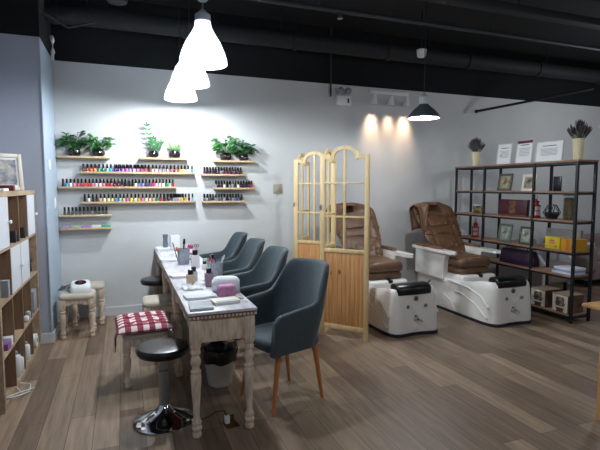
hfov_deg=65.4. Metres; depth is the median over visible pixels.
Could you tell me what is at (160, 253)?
folded towel
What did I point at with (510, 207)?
box
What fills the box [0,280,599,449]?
floor
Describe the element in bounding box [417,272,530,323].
tub
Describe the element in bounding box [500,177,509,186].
picture
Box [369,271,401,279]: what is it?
seat cushion
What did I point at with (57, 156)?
wall shelf
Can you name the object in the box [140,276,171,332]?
stool
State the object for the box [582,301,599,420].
wooden table
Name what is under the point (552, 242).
box
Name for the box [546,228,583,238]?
box
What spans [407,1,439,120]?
pendant lamp
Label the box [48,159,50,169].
wall switch
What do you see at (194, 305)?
notepad
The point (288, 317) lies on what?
tub chair
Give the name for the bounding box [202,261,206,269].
bottle
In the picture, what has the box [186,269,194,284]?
bottle
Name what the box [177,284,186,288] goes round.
crumpled tissue
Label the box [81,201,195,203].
wall shelf
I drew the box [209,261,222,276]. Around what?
pen cup
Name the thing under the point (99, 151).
potted plant
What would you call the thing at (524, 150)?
framed certificate
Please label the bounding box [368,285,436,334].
tub
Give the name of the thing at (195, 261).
bottle
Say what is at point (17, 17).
trim
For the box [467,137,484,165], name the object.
flower vase
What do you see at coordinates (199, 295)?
folded towel
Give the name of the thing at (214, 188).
wall shelf
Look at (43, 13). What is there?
bracket
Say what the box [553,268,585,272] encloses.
paper pad
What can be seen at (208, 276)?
bottle
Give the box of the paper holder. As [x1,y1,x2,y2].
[169,235,179,249]
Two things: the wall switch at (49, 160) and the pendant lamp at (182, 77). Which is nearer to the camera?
the pendant lamp at (182, 77)
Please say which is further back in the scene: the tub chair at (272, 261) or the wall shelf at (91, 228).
the wall shelf at (91, 228)
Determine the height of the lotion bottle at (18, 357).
0.200 m
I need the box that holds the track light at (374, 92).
[369,90,409,105]
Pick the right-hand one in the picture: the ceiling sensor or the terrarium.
the terrarium
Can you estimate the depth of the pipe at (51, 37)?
4.89 m
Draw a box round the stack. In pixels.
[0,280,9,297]
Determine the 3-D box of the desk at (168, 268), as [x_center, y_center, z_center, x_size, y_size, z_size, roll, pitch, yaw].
[-1.006,0.772,4.259,0.415,0.770,1.020,-2,5,-21]
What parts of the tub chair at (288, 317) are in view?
leg, leg, seat, leg, leg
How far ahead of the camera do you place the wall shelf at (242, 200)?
5.73 m
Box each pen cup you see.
[178,248,189,264]
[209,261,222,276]
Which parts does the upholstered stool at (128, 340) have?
leg, seat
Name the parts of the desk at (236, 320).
leg, leg, dentil trim, leg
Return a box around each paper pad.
[552,270,584,275]
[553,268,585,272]
[554,265,585,270]
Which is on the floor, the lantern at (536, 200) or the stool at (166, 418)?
the stool at (166, 418)
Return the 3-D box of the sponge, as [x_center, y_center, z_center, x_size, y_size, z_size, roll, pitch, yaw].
[-0.490,0.437,3.110,0.120,0.084,0.085,-2,5,-27]
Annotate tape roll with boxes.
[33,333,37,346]
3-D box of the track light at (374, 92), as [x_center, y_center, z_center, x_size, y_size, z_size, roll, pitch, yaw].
[1.255,-1.762,6.501,0.630,0.203,0.117,-2,5,-21]
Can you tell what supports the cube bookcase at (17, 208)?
on the floor
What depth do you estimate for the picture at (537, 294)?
5.56 m
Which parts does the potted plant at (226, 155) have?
stem, pot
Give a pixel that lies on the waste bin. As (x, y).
(218, 357)
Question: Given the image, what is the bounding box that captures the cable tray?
[421,0,599,29]
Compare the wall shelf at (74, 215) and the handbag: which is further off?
the handbag
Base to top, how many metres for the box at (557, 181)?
0.170 m
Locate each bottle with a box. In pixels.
[16,351,21,376]
[19,354,23,371]
[25,341,30,360]
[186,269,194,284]
[187,244,193,261]
[191,250,199,266]
[191,266,197,280]
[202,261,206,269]
[204,268,213,286]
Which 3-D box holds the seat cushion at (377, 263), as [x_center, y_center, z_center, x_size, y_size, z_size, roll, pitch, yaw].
[0.876,0.453,5.501,0.484,0.127,0.597,-2,5,-21]
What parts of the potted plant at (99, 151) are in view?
stem, pot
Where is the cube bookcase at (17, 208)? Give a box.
[0,190,40,414]
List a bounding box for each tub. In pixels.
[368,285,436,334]
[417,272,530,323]
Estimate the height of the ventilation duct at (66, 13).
0.462 m
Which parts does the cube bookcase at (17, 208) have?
door, door, door, door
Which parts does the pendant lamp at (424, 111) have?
lamp shade, cord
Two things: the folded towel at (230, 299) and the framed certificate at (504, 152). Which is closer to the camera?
the folded towel at (230, 299)
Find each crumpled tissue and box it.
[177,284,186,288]
[183,281,203,290]
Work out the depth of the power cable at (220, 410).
2.97 m
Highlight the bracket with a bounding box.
[41,11,95,28]
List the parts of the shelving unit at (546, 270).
frame rail, frame rail, frame rail, frame rail, frame rail, frame rail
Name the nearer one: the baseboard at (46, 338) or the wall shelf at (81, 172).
the baseboard at (46, 338)
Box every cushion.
[114,310,173,352]
[369,255,402,272]
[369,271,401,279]
[390,281,430,295]
[448,252,490,267]
[448,265,488,274]
[488,275,526,288]
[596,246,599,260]
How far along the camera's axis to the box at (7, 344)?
3.25 m
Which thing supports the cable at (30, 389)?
on the floor
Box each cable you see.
[6,382,34,398]
[201,410,226,419]
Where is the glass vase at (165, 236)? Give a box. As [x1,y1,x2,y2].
[163,234,167,247]
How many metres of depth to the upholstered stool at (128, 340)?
3.48 m
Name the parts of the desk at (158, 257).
leg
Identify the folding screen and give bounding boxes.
[293,146,369,341]
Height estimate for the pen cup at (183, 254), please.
0.150 m
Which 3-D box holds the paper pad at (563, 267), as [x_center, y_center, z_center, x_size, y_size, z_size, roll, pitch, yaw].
[3.059,0.487,5.301,0.210,0.025,0.240,-2,5,-21]
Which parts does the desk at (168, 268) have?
leg, leg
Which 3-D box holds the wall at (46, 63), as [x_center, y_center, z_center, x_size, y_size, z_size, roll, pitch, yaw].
[-2.873,-0.315,4.672,0.715,2.870,0.830,-2,5,-21]
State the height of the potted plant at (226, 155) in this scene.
0.309 m
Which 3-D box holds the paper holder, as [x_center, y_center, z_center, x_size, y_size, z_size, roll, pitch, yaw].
[-1.465,0.202,5.467,0.110,0.170,0.080,-2,5,-26]
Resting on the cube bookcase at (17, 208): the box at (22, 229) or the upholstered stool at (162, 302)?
the box at (22, 229)
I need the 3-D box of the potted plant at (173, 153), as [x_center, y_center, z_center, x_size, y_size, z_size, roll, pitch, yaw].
[-1.490,-0.902,5.524,0.203,0.223,0.155,0,5,5]
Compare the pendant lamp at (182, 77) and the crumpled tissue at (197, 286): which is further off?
the pendant lamp at (182, 77)
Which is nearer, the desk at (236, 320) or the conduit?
the desk at (236, 320)
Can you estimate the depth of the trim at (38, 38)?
4.38 m
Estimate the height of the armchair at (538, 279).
0.720 m
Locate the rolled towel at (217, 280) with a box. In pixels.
[212,276,239,292]
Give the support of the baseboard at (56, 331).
attached to the wall at (46, 63)
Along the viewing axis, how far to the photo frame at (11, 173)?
3.89 m
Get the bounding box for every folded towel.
[156,246,170,250]
[159,252,176,254]
[160,258,176,261]
[169,273,185,278]
[183,291,216,300]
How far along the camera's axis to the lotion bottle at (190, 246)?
4.54 m
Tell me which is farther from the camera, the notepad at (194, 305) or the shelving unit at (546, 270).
the shelving unit at (546, 270)
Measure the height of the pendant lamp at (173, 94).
1.180 m
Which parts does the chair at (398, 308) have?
backrest, moulding, moulding, armrest, drain handle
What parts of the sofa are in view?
armrest, backrest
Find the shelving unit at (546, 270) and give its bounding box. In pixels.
[454,159,598,323]
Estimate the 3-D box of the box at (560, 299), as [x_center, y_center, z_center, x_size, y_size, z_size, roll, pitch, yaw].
[3.051,0.878,5.325,0.250,0.208,0.210,-2,5,-21]
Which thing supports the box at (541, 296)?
on the shelving unit at (546, 270)
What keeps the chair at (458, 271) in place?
on the floor
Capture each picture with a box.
[0,159,17,184]
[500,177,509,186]
[501,227,509,237]
[521,230,529,240]
[525,178,531,186]
[535,292,540,299]
[557,297,562,305]
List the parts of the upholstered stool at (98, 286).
leg, leg, seat, leg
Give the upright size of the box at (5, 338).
0.060 m
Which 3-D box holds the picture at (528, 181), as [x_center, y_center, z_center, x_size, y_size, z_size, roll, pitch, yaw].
[2.819,-0.520,5.746,0.020,0.104,0.115,-2,5,-21]
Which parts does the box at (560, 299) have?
lid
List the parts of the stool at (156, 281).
seat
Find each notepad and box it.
[188,300,213,311]
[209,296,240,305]
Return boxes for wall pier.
[0,33,52,332]
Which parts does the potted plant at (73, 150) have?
stem, pot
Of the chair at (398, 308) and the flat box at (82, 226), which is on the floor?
the chair at (398, 308)
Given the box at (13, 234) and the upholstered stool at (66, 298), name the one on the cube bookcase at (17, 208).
the box at (13, 234)
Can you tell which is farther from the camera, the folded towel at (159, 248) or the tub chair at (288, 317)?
the folded towel at (159, 248)
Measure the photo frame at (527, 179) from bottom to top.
0.204 m
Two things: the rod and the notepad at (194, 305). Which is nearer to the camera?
the notepad at (194, 305)
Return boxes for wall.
[40,39,61,330]
[52,60,599,309]
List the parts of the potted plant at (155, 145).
pot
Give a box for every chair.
[199,232,247,260]
[223,238,264,275]
[223,246,288,362]
[234,258,328,415]
[326,203,438,337]
[409,202,530,326]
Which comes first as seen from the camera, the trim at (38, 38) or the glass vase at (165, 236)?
the trim at (38, 38)
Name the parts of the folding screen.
rail, rail, rail, rail, rail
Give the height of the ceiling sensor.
0.540 m
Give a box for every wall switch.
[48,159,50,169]
[273,184,281,193]
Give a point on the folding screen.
(346, 305)
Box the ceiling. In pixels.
[128,0,599,62]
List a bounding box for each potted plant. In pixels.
[54,130,90,155]
[82,133,115,155]
[143,121,164,157]
[166,139,183,157]
[210,136,241,159]
[233,140,258,160]
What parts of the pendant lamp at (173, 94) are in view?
cord, lamp shade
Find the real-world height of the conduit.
0.900 m
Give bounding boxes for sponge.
[217,284,235,296]
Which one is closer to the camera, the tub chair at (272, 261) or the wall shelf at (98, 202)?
the tub chair at (272, 261)
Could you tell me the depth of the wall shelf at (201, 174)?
5.71 m
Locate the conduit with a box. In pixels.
[330,26,331,96]
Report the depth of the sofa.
6.99 m
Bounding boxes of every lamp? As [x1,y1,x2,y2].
[70,280,90,292]
[164,0,196,102]
[170,0,209,88]
[179,0,226,69]
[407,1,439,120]
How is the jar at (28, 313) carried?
on the cube bookcase at (17, 208)
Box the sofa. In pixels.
[543,233,599,286]
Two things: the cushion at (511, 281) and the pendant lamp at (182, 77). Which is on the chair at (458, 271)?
the cushion at (511, 281)
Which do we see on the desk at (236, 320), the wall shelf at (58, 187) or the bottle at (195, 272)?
the bottle at (195, 272)
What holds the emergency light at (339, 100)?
attached to the wall at (412, 162)
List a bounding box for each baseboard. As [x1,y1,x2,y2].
[41,332,54,343]
[53,320,60,340]
[68,274,499,319]
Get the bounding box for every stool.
[58,284,96,339]
[71,281,104,326]
[121,329,167,388]
[133,338,193,435]
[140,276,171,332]
[142,294,173,337]
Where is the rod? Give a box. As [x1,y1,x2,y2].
[475,87,593,112]
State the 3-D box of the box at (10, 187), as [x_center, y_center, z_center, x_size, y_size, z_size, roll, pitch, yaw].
[-2.286,-0.289,3.647,0.100,0.044,0.060,-2,5,-21]
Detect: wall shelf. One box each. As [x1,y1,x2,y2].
[56,155,109,158]
[58,187,176,188]
[59,214,111,216]
[59,226,111,230]
[80,171,194,174]
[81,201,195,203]
[139,157,187,160]
[201,174,245,175]
[201,200,244,202]
[213,160,255,162]
[214,188,254,188]
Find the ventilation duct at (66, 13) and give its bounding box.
[44,0,599,83]
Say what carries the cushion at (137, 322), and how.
on the upholstered stool at (128, 340)
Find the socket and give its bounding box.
[223,414,239,428]
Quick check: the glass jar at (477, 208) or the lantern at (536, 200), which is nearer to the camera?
the lantern at (536, 200)
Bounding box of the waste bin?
[201,341,237,387]
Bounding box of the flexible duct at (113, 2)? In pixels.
[107,0,127,5]
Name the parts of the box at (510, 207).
printed panel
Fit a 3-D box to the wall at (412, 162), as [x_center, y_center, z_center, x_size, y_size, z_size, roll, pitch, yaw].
[1.564,-0.495,6.891,10.590,2.870,0.200,-2,5,-21]
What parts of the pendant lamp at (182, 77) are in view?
cord, lamp shade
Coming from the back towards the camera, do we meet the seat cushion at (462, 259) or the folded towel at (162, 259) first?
the seat cushion at (462, 259)
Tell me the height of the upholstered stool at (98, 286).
0.445 m
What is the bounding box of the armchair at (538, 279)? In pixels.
[500,239,570,290]
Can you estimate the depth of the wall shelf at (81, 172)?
5.35 m
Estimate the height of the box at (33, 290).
0.200 m
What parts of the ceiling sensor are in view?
stem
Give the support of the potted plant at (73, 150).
on the wall shelf at (57, 156)
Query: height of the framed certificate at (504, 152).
0.280 m
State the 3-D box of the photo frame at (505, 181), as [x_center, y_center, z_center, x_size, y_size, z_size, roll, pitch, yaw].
[2.694,-0.559,6.113,0.076,0.224,0.235,-2,5,-21]
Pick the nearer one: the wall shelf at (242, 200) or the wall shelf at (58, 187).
the wall shelf at (58, 187)
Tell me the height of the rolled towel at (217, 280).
0.111 m
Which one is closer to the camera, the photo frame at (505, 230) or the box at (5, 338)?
the box at (5, 338)
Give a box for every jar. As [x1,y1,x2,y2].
[24,315,28,321]
[25,311,30,318]
[473,204,481,212]
[562,195,573,219]
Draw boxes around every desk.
[154,247,202,293]
[161,259,209,372]
[171,278,256,438]
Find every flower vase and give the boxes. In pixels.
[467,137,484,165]
[566,119,592,159]
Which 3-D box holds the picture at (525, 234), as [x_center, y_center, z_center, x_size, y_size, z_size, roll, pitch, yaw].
[2.813,0.131,5.818,0.024,0.131,0.122,-2,5,-21]
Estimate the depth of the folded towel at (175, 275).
3.76 m
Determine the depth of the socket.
2.96 m
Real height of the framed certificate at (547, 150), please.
0.250 m
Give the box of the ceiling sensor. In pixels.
[417,11,426,57]
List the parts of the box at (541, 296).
lid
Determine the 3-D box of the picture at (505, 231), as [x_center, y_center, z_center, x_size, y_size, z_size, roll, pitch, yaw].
[2.694,0.101,6.135,0.024,0.133,0.134,-2,5,-21]
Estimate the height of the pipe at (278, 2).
0.422 m
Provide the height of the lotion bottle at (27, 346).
0.160 m
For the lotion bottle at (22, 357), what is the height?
0.140 m
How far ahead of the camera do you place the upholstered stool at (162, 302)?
4.31 m
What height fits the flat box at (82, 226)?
0.026 m
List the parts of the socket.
brass plate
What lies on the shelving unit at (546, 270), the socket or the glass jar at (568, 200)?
the glass jar at (568, 200)
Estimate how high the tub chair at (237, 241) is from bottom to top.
0.965 m
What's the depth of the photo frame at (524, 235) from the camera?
5.83 m
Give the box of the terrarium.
[543,204,560,218]
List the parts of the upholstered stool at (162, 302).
seat, leg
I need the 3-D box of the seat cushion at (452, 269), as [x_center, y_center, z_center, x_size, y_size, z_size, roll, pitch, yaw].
[2.014,0.526,5.864,0.479,0.102,0.577,-2,5,-21]
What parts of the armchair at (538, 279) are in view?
panel, panel, seat, leg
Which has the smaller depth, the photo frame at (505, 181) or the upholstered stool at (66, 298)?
the upholstered stool at (66, 298)
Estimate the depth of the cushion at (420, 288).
4.71 m
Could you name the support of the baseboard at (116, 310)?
attached to the wall at (412, 162)
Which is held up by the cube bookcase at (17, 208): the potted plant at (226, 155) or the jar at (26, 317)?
the jar at (26, 317)
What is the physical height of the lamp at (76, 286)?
0.103 m
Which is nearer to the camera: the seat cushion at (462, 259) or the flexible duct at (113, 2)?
the flexible duct at (113, 2)
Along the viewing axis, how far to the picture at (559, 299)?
5.28 m
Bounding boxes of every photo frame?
[0,153,23,190]
[497,173,513,190]
[497,223,512,241]
[518,226,529,244]
[521,174,537,190]
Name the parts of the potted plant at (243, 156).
stem, pot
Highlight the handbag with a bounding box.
[499,247,539,266]
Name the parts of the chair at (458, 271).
armrest, backrest, moulding, moulding, armrest, drain handle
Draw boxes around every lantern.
[471,219,478,236]
[530,196,540,217]
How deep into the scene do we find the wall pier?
4.29 m
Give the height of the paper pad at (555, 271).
0.025 m
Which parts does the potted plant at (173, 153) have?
pot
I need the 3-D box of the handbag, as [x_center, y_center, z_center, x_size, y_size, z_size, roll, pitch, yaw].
[2.798,0.374,5.971,0.177,0.242,0.560,-2,5,-21]
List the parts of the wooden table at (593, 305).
leg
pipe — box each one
[49,35,54,59]
[250,0,599,50]
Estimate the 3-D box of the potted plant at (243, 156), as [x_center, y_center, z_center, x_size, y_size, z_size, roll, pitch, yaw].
[-0.676,-0.930,5.801,0.345,0.264,0.188,-2,5,-21]
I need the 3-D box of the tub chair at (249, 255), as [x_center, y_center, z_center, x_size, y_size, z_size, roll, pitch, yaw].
[-0.656,0.632,4.801,0.604,0.965,0.584,-2,5,-21]
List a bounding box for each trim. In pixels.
[0,0,51,56]
[38,38,51,331]
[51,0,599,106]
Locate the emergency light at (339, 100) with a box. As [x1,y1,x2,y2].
[335,87,351,106]
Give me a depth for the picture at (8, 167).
3.88 m
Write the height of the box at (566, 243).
0.135 m
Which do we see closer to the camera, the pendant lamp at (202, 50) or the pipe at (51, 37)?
the pendant lamp at (202, 50)
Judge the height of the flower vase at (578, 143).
0.450 m
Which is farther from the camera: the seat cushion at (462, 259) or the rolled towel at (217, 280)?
the seat cushion at (462, 259)
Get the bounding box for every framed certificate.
[496,143,512,163]
[515,139,534,162]
[535,140,564,161]
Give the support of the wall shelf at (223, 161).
attached to the wall at (412, 162)
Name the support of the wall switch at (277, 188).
attached to the wall at (412, 162)
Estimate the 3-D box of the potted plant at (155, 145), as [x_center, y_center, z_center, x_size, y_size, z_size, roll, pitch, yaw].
[-1.702,-0.993,5.439,0.242,0.418,0.129,-2,5,-21]
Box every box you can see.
[0,185,14,190]
[3,335,13,345]
[3,340,10,350]
[9,231,16,242]
[20,227,25,237]
[31,288,36,312]
[81,225,90,227]
[498,199,529,216]
[531,285,559,307]
[545,236,562,249]
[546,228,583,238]
[552,290,584,313]
[553,176,561,190]
[560,238,587,251]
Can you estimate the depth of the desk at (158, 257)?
5.31 m
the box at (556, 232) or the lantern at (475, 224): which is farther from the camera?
the lantern at (475, 224)

